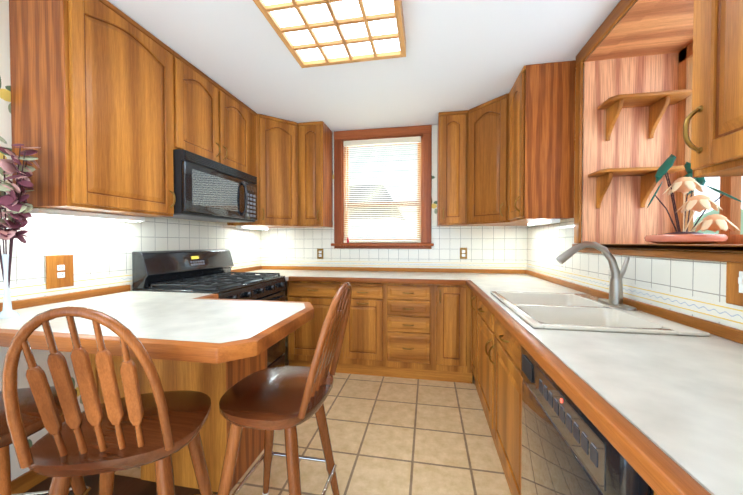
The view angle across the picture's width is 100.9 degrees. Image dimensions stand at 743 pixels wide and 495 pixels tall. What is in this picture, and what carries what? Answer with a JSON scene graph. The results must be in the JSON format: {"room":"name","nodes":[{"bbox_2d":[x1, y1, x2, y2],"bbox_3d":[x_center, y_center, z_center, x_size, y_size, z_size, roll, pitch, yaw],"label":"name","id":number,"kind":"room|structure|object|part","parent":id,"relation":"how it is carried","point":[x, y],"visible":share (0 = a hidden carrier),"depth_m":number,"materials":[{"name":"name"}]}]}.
{"room":"kitchen","nodes":[
{"label":"kitchen","id":0,"kind":"room"},
{"bbox_2d":[0,0,226,480],"bbox_3d":[-1.890,-0.022,0.830,0.100,2.480,5.970,0,1,10],"label":"wall","id":1,"kind":"structure","parent":0,"point":[40,356],"depth_m":1.46,"materials":[{"name":"paint"}]},
{"bbox_2d":[11,470,48,493],"bbox_3d":[-2.018,1.188,-0.167,0.013,0.086,3.718,0,1,10],"label":"baseboard","id":2,"kind":"structure","parent":1,"relation":"attached to","point":[26,481],"depth_m":1.51,"materials":[{"name":"brown wood"}]},
{"bbox_2d":[9,0,175,216],"bbox_3d":[-1.478,-0.735,1.721,0.372,1.077,0.604,0,1,10],"label":"upper cabinet","id":3,"kind":"object","parent":1,"relation":"attached to","point":[91,101],"visible":0.98,"depth_m":1.50,"materials":[{"name":"brown wood"}]},
{"bbox_2d":[29,208,144,221],"bbox_3d":[-1.587,-0.180,1.753,0.100,0.032,0.560,0,1,10],"label":"under-cabinet light","id":4,"kind":"object","parent":3,"relation":"attached to","point":[68,213],"visible":0.81,"depth_m":1.66,"materials":[{"name":"white plastic"}]},
{"bbox_2d":[0,205,260,302],"bbox_3d":[-1.594,0.045,2.145,0.006,0.520,3.062,0,1,10],"label":"wall tile","id":5,"kind":"structure","parent":1,"relation":"attached to","point":[100,251],"depth_m":1.87,"materials":[{"name":"white tile"}]},
{"bbox_2d":[46,255,73,288],"bbox_3d":[-1.676,0.129,1.652,0.011,0.175,0.125,0,1,10],"label":"electrical outlet","id":6,"kind":"object","parent":5,"relation":"attached to","point":[59,271],"visible":1,"depth_m":1.65,"materials":[{"name":"brown wood"}]},
{"bbox_2d":[172,50,256,176],"bbox_3d":[-1.334,-0.970,2.501,0.372,0.634,0.985,0,1,10],"label":"upper cabinet","id":7,"kind":"object","parent":1,"relation":"attached to","point":[214,120],"visible":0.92,"depth_m":2.31,"materials":[{"name":"brown wood"}]},
{"bbox_2d":[167,149,256,222],"bbox_3d":[-1.305,-0.437,2.450,0.454,0.422,0.868,0,1,10],"label":"microwave","id":8,"kind":"object","parent":7,"relation":"attached to","point":[207,189],"visible":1,"depth_m":2.25,"materials":[{"name":"black metal"}]},
{"bbox_2d":[115,346,510,494],"bbox_3d":[-0.019,1.248,0.507,3.905,0.050,5.970,0,1,10],"label":"floor","id":9,"kind":"structure","parent":0,"point":[396,436],"depth_m":1.87,"materials":[{"name":"tile"}]},
{"bbox_2d":[2,306,215,494],"bbox_3d":[-0.781,0.678,0.978,0.450,1.080,0.487,0,1,-11],"label":"bar stool","id":10,"kind":"object","parent":9,"relation":"on","point":[159,426],"visible":1,"depth_m":0.83,"materials":[{"name":"brown wood"}]},
{"bbox_2d":[24,474,217,494],"bbox_3d":[-1.541,1.235,-0.244,0.978,0.003,3.738,0,1,10],"label":"wood floor strip","id":11,"kind":"object","parent":9,"relation":"on","point":[124,485],"visible":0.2,"depth_m":1.54,"materials":[{"name":"brown wood"}]},
{"bbox_2d":[0,386,90,494],"bbox_3d":[-1.324,0.677,1.016,0.450,1.080,0.487,0,1,-9],"label":"bar stool","id":12,"kind":"object","parent":11,"relation":"on","point":[32,419],"visible":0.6,"depth_m":1.03,"materials":[{"name":"brown wood"}]},
{"bbox_2d":[89,349,266,491],"bbox_3d":[-1.156,0.774,1.764,0.994,0.856,0.383,0,1,10],"label":"base cabinet","id":13,"kind":"object","parent":9,"relation":"on","point":[214,382],"visible":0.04,"depth_m":1.54,"materials":[{"name":"brown wood"}]},
{"bbox_2d":[0,284,313,363],"bbox_3d":[-1.000,0.301,1.478,1.402,0.094,0.876,0,1,10],"label":"countertop","id":14,"kind":"structure","parent":13,"relation":"on","point":[199,327],"depth_m":1.23,"materials":[{"name":"white laminate"}]},
{"bbox_2d":[0,136,40,318],"bbox_3d":[-1.582,-0.086,1.313,0.293,0.769,0.191,0,1,10],"label":"vase","id":15,"kind":"object","parent":14,"relation":"on","point":[14,199],"visible":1,"depth_m":1.31,"materials":[{"name":"clear glass"}]},
{"bbox_2d":[132,249,286,367],"bbox_3d":[-1.163,0.605,2.428,0.704,1.170,0.915,0,1,10],"label":"range","id":16,"kind":"object","parent":9,"relation":"on","point":[197,271],"visible":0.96,"depth_m":2.30,"materials":[{"name":"black metal"}]},
{"bbox_2d":[217,282,351,494],"bbox_3d":[-0.328,0.673,1.241,0.487,1.080,0.450,0,1,10],"label":"bar stool","id":17,"kind":"object","parent":9,"relation":"on","point":[288,399],"visible":0.98,"depth_m":1.15,"materials":[{"name":"brown wood"}]},
{"bbox_2d":[287,280,350,373],"bbox_3d":[-0.454,0.743,3.185,0.619,0.868,0.632,0,1,10],"label":"base cabinet","id":18,"kind":"object","parent":9,"relation":"on","point":[302,342],"depth_m":2.89,"materials":[{"name":"brown wood"}]},
{"bbox_2d":[351,282,386,376],"bbox_3d":[-0.063,0.744,3.113,0.488,0.868,0.632,0,1,10],"label":"base cabinet","id":19,"kind":"object","parent":9,"relation":"on","point":[368,300],"depth_m":2.80,"materials":[{"name":"brown wood"}]},
{"bbox_2d":[387,283,434,380],"bbox_3d":[0.349,0.746,3.037,0.505,0.868,0.632,0,1,10],"label":"base cabinet","id":20,"kind":"object","parent":9,"relation":"on","point":[412,331],"depth_m":2.72,"materials":[{"name":"brown wood"}]},
{"bbox_2d":[231,270,290,280],"bbox_3d":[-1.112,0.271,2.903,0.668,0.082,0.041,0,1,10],"label":"countertop","id":21,"kind":"structure","parent":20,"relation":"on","point":[287,273],"depth_m":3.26,"materials":[{"name":"white laminate"}]},
{"bbox_2d":[235,266,462,284],"bbox_3d":[-0.267,0.267,3.115,2.250,0.082,0.682,0,1,10],"label":"countertop","id":22,"kind":"structure","parent":20,"relation":"on","point":[298,273],"depth_m":3.06,"materials":[{"name":"white laminate"}]},
{"bbox_2d":[435,284,472,382],"bbox_3d":[0.763,0.747,2.961,0.338,0.868,0.632,0,1,10],"label":"base cabinet","id":23,"kind":"object","parent":9,"relation":"on","point":[452,302],"depth_m":2.66,"materials":[{"name":"brown wood"}]},
{"bbox_2d":[470,290,473,375],"bbox_3d":[1.133,0.756,2.435,0.627,0.868,0.320,0,1,10],"label":"base cabinet","id":24,"kind":"object","parent":9,"relation":"on","point":[472,293],"depth_m":2.54,"materials":[{"name":"brown wood"}]},
{"bbox_2d":[474,294,522,494],"bbox_3d":[0.994,0.769,1.676,0.627,0.868,1.224,0,1,10],"label":"base cabinet","id":25,"kind":"object","parent":9,"relation":"on","point":[496,357],"depth_m":1.55,"materials":[{"name":"brown wood"}]},
{"bbox_2d":[459,269,742,494],"bbox_3d":[0.844,0.304,0.990,0.673,0.082,4.462,0,1,10],"label":"countertop","id":26,"kind":"structure","parent":25,"relation":"on","point":[663,414],"depth_m":0.70,"materials":[{"name":"white laminate"}]},
{"bbox_2d":[556,241,636,310],"bbox_3d":[1.086,0.126,1.510,0.326,0.312,0.250,0,1,10],"label":"faucet","id":27,"kind":"object","parent":26,"relation":"on","point":[615,299],"visible":1,"depth_m":1.48,"materials":[{"name":"silver metal"}]},
{"bbox_2d":[491,291,709,335],"bbox_3d":[0.951,0.371,1.489,0.556,0.178,0.808,0,1,10],"label":"sink basin","id":28,"kind":"object","parent":26,"relation":"in","point":[566,311],"visible":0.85,"depth_m":1.43,"materials":[{"name":"white ceramic"}]},
{"bbox_2d":[521,345,653,494],"bbox_3d":[0.785,0.786,0.781,0.606,0.866,0.594,0,1,10],"label":"dishwasher","id":29,"kind":"object","parent":9,"relation":"on","point":[568,448],"visible":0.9,"depth_m":0.78,"materials":[{"name":"black"}]},
{"bbox_2d":[284,125,437,346],"bbox_3d":[0.143,-0.067,3.440,2.955,2.480,0.100,0,1,10],"label":"wall","id":30,"kind":"structure","parent":0,"point":[434,179],"depth_m":3.28,"materials":[{"name":"paint"}]},
{"bbox_2d":[227,114,309,227],"bbox_3d":[-1.065,-0.762,3.277,0.626,1.076,0.626,0,1,10],"label":"upper cabinet","id":31,"kind":"object","parent":30,"relation":"attached to","point":[277,158],"visible":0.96,"depth_m":3.07,"materials":[{"name":"brown wood"}]},
{"bbox_2d":[236,226,267,229],"bbox_3d":[-1.258,-0.208,3.278,0.096,0.028,0.480,0,1,10],"label":"under-cabinet light","id":32,"kind":"object","parent":31,"relation":"attached to","point":[250,227],"visible":0.98,"depth_m":3.17,"materials":[{"name":"white plastic"}]},
{"bbox_2d":[299,121,332,227],"bbox_3d":[-0.604,-0.763,3.319,0.264,1.077,0.372,0,1,10],"label":"upper cabinet","id":33,"kind":"object","parent":30,"relation":"attached to","point":[315,174],"visible":1,"depth_m":3.18,"materials":[{"name":"brown wood"}]},
{"bbox_2d":[331,125,433,248],"bbox_3d":[0.113,-0.646,3.390,1.130,1.316,0.160,0,1,10],"label":"window","id":34,"kind":"structure","parent":30,"relation":"in","point":[424,132],"depth_m":3.36,"materials":[{"name":"brown wood"}]},
{"bbox_2d":[344,136,420,242],"bbox_3d":[0.110,-0.622,3.371,0.854,1.135,0.045,0,1,10],"label":"window blind","id":35,"kind":"object","parent":34,"relation":"attached to","point":[384,141],"visible":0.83,"depth_m":3.37,"materials":[{"name":"white plastic"}]},
{"bbox_3d":[0.120,-0.620,3.429,0.870,1.145,0.060,0,1,10],"label":"back window sash","id":36,"kind":"part","parent":34,"relation":"part of","materials":[{"name":"white"}]},
{"bbox_2d":[261,226,526,269],"bbox_3d":[0.134,0.024,3.388,2.951,0.520,0.006,0,1,10],"label":"wall tile","id":37,"kind":"structure","parent":30,"relation":"attached to","point":[496,247],"depth_m":3.32,"materials":[{"name":"white tile"}]},
{"bbox_2d":[317,248,322,258],"bbox_3d":[-0.587,0.071,3.514,0.075,0.120,0.011,0,1,10],"label":"electrical outlet","id":38,"kind":"object","parent":37,"relation":"attached to","point":[319,253],"visible":1,"depth_m":3.51,"materials":[{"name":"brown"}]},
{"bbox_2d":[460,248,466,258],"bbox_3d":[0.969,0.061,3.227,0.075,0.120,0.011,0,1,10],"label":"electrical outlet","id":39,"kind":"object","parent":37,"relation":"attached to","point":[463,253],"visible":1,"depth_m":3.22,"materials":[{"name":"brown"}]},
{"bbox_2d":[437,110,467,226],"bbox_3d":[0.801,-0.758,3.061,0.269,1.077,0.372,0,1,10],"label":"upper cabinet","id":40,"kind":"object","parent":30,"relation":"attached to","point":[452,139],"visible":1,"depth_m":2.92,"materials":[{"name":"brown wood"}]},
{"bbox_2d":[465,93,530,225],"bbox_3d":[1.218,-0.755,2.857,0.626,1.076,0.626,0,1,10],"label":"upper cabinet","id":41,"kind":"object","parent":30,"relation":"attached to","point":[487,162],"visible":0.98,"depth_m":2.71,"materials":[{"name":"brown wood"}]},
{"bbox_2d":[107,0,619,131],"bbox_3d":[-0.019,-1.281,0.464,3.905,0.050,5.970,0,1,10],"label":"ceiling","id":42,"kind":"structure","parent":0,"point":[462,55],"depth_m":2.06,"materials":[{"name":"white paint"}]},
{"bbox_2d":[253,0,405,67],"bbox_3d":[-0.243,-1.222,1.317,0.688,0.093,1.325,0,1,10],"label":"ceiling light","id":43,"kind":"object","parent":42,"relation":"attached to","point":[313,33],"visible":1,"depth_m":1.68,"materials":[{"name":"white"}]},
{"bbox_2d":[574,0,742,335],"bbox_3d":[1.358,-0.012,0.233,0.606,2.480,5.970,0,1,10],"label":"wall","id":44,"kind":"structure","parent":0,"point":[641,46],"depth_m":1.93,"materials":[{"name":"brown wood"}]},
{"bbox_2d":[508,60,575,221],"bbox_3d":[1.249,-0.746,2.333,0.372,1.077,0.394,0,1,10],"label":"upper cabinet","id":45,"kind":"object","parent":44,"relation":"attached to","point":[541,155],"visible":1,"depth_m":2.14,"materials":[{"name":"brown wood"}]},
{"bbox_2d":[528,219,559,225],"bbox_3d":[1.317,-0.193,2.357,0.096,0.028,0.400,0,1,10],"label":"under-cabinet light","id":46,"kind":"object","parent":45,"relation":"attached to","point":[548,221],"visible":1,"depth_m":2.24,"materials":[{"name":"white plastic"}]},
{"bbox_2d":[527,218,742,329],"bbox_3d":[1.170,0.067,0.875,0.006,0.520,4.562,0,1,10],"label":"wall tile","id":47,"kind":"structure","parent":44,"relation":"attached to","point":[695,288],"depth_m":1.40,"materials":[{"name":"white tile"}]},
{"bbox_2d":[726,262,742,305],"bbox_3d":[1.173,0.110,0.965,0.022,0.155,0.130,0,1,10],"label":"switch plate","id":48,"kind":"object","parent":47,"relation":"attached to","point":[734,283],"visible":0.94,"depth_m":1.00,"materials":[{"name":"brown wood"}]},
{"bbox_2d":[588,166,684,208],"bbox_3d":[1.601,-0.360,1.866,0.440,0.221,0.165,0,1,10],"label":"shelf","id":49,"kind":"object","parent":44,"relation":"attached to","point":[648,183],"visible":0.81,"depth_m":1.87,"materials":[{"name":"brown wood"}]},
{"bbox_2d":[597,89,691,140],"bbox_3d":[1.645,-0.789,1.851,0.430,0.221,0.165,0,1,10],"label":"shelf","id":50,"kind":"object","parent":44,"relation":"attached to","point":[657,103],"visible":1,"depth_m":1.85,"materials":[{"name":"brown wood"}]},
{"bbox_2d":[572,244,742,251],"bbox_3d":[1.503,-0.003,1.345,0.560,0.022,1.370,0,1,10],"label":"sill","id":51,"kind":"structure","parent":44,"relation":"attached to","point":[717,247],"depth_m":1.21,"materials":[{"name":"brown wood"}]},
{"bbox_2d":[644,154,741,243],"bbox_3d":[1.629,-0.257,1.560,0.323,0.477,0.424,0,1,10],"label":"potted plant","id":52,"kind":"object","parent":51,"relation":"on","point":[687,183],"visible":0.96,"depth_m":1.52,"materials":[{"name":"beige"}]},
{"bbox_2d":[574,0,742,262],"bbox_3d":[1.250,-0.614,1.381,0.020,1.312,1.390,0,1,10],"label":"trim","id":53,"kind":"structure","parent":44,"relation":"attached to","point":[615,15],"depth_m":1.80,"materials":[{"name":"brown wood"}]},
{"bbox_2d":[676,42,742,243],"bbox_3d":[1.804,-0.590,1.280,0.050,1.200,1.250,0,1,10],"label":"window","id":54,"kind":"structure","parent":44,"relation":"in","point":[730,209],"depth_m":1.83,"materials":[{"name":"brown wood"}]},
{"bbox_2d":[683,0,742,177],"bbox_3d":[0.925,-0.714,0.474,0.337,1.076,0.576,0,1,10],"label":"upper cabinet","id":55,"kind":"object","parent":44,"relation":"attached to","point":[715,142],"visible":1,"depth_m":0.69,"materials":[{"name":"brown wood"}]},
{"label":"outside","id":56,"kind":"structure","parent":0,"visible":0},
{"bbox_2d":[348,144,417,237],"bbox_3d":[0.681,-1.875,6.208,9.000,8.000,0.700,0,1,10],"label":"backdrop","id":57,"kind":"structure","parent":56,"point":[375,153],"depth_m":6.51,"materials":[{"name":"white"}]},
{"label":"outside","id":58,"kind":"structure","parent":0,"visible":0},
{"bbox_2d":[693,176,742,234],"bbox_3d":[3.356,-1.292,1.384,0.380,7.000,8.000,0,1,10],"label":"window","id":59,"kind":"structure","parent":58,"point":[713,182],"depth_m":3.41,"materials":[{"name":"white"}]}
]}

